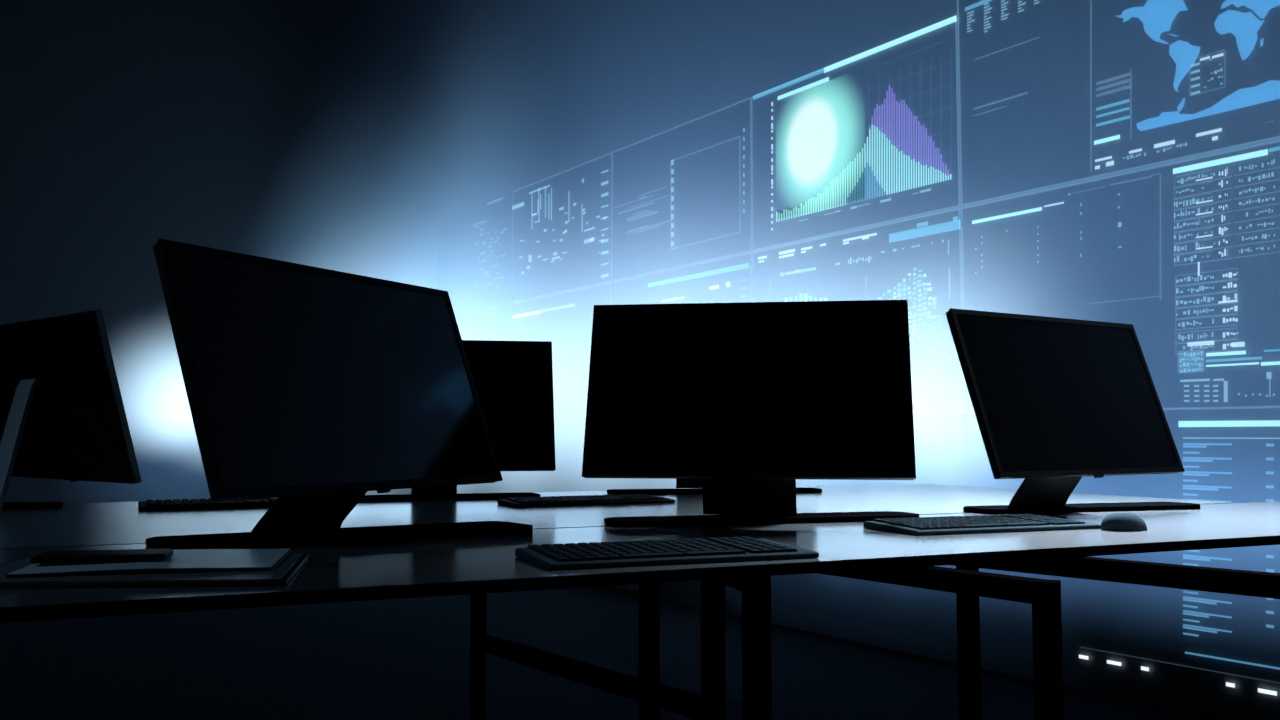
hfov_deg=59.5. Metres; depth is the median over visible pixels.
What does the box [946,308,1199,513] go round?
computer monitor
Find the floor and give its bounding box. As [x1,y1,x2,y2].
[0,586,1213,719]
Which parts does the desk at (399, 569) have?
leg, leg, rail, leg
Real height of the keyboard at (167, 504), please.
0.017 m
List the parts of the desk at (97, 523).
leg, rail, leg, leg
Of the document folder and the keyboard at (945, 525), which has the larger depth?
the keyboard at (945, 525)
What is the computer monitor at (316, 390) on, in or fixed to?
on the desk at (399, 569)
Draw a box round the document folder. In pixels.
[0,553,308,588]
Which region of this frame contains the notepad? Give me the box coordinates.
[6,549,291,577]
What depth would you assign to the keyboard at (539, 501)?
2.73 m
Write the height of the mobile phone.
0.008 m
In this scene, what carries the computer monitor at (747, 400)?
on the desk at (399, 569)
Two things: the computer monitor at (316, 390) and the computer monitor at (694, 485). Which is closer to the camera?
the computer monitor at (316, 390)
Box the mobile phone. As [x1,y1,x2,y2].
[30,549,172,563]
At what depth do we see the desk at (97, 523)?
2.52 m
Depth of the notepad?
1.36 m
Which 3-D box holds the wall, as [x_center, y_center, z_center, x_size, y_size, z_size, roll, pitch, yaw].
[-2.413,-1.235,7.218,17.291,5.200,4.358,-2,-4,32]
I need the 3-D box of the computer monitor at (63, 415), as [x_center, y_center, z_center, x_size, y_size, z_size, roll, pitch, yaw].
[-1.468,0.127,2.510,0.970,0.421,0.390,-1,-4,14]
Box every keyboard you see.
[138,497,276,509]
[497,494,674,506]
[515,536,818,569]
[863,514,1100,535]
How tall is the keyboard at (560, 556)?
0.017 m
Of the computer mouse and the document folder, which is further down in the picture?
the document folder
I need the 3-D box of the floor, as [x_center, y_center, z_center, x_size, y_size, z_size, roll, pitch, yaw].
[-1.500,1.204,3.929,22.000,0.100,18.000,0,-4,0]
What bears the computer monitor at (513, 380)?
on the desk at (97, 523)
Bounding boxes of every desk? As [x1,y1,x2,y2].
[0,483,1232,719]
[0,501,1279,719]
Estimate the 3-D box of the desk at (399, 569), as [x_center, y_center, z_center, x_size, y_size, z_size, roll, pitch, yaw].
[0.651,0.639,1.596,3.451,0.720,1.445,2,-4,-25]
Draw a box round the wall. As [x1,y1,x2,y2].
[0,0,1279,719]
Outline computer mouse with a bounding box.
[1101,512,1146,530]
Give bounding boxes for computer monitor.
[0,309,141,510]
[145,238,532,549]
[359,340,555,501]
[582,300,918,526]
[607,479,821,494]
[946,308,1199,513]
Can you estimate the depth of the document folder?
1.27 m
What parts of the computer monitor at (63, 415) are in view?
trim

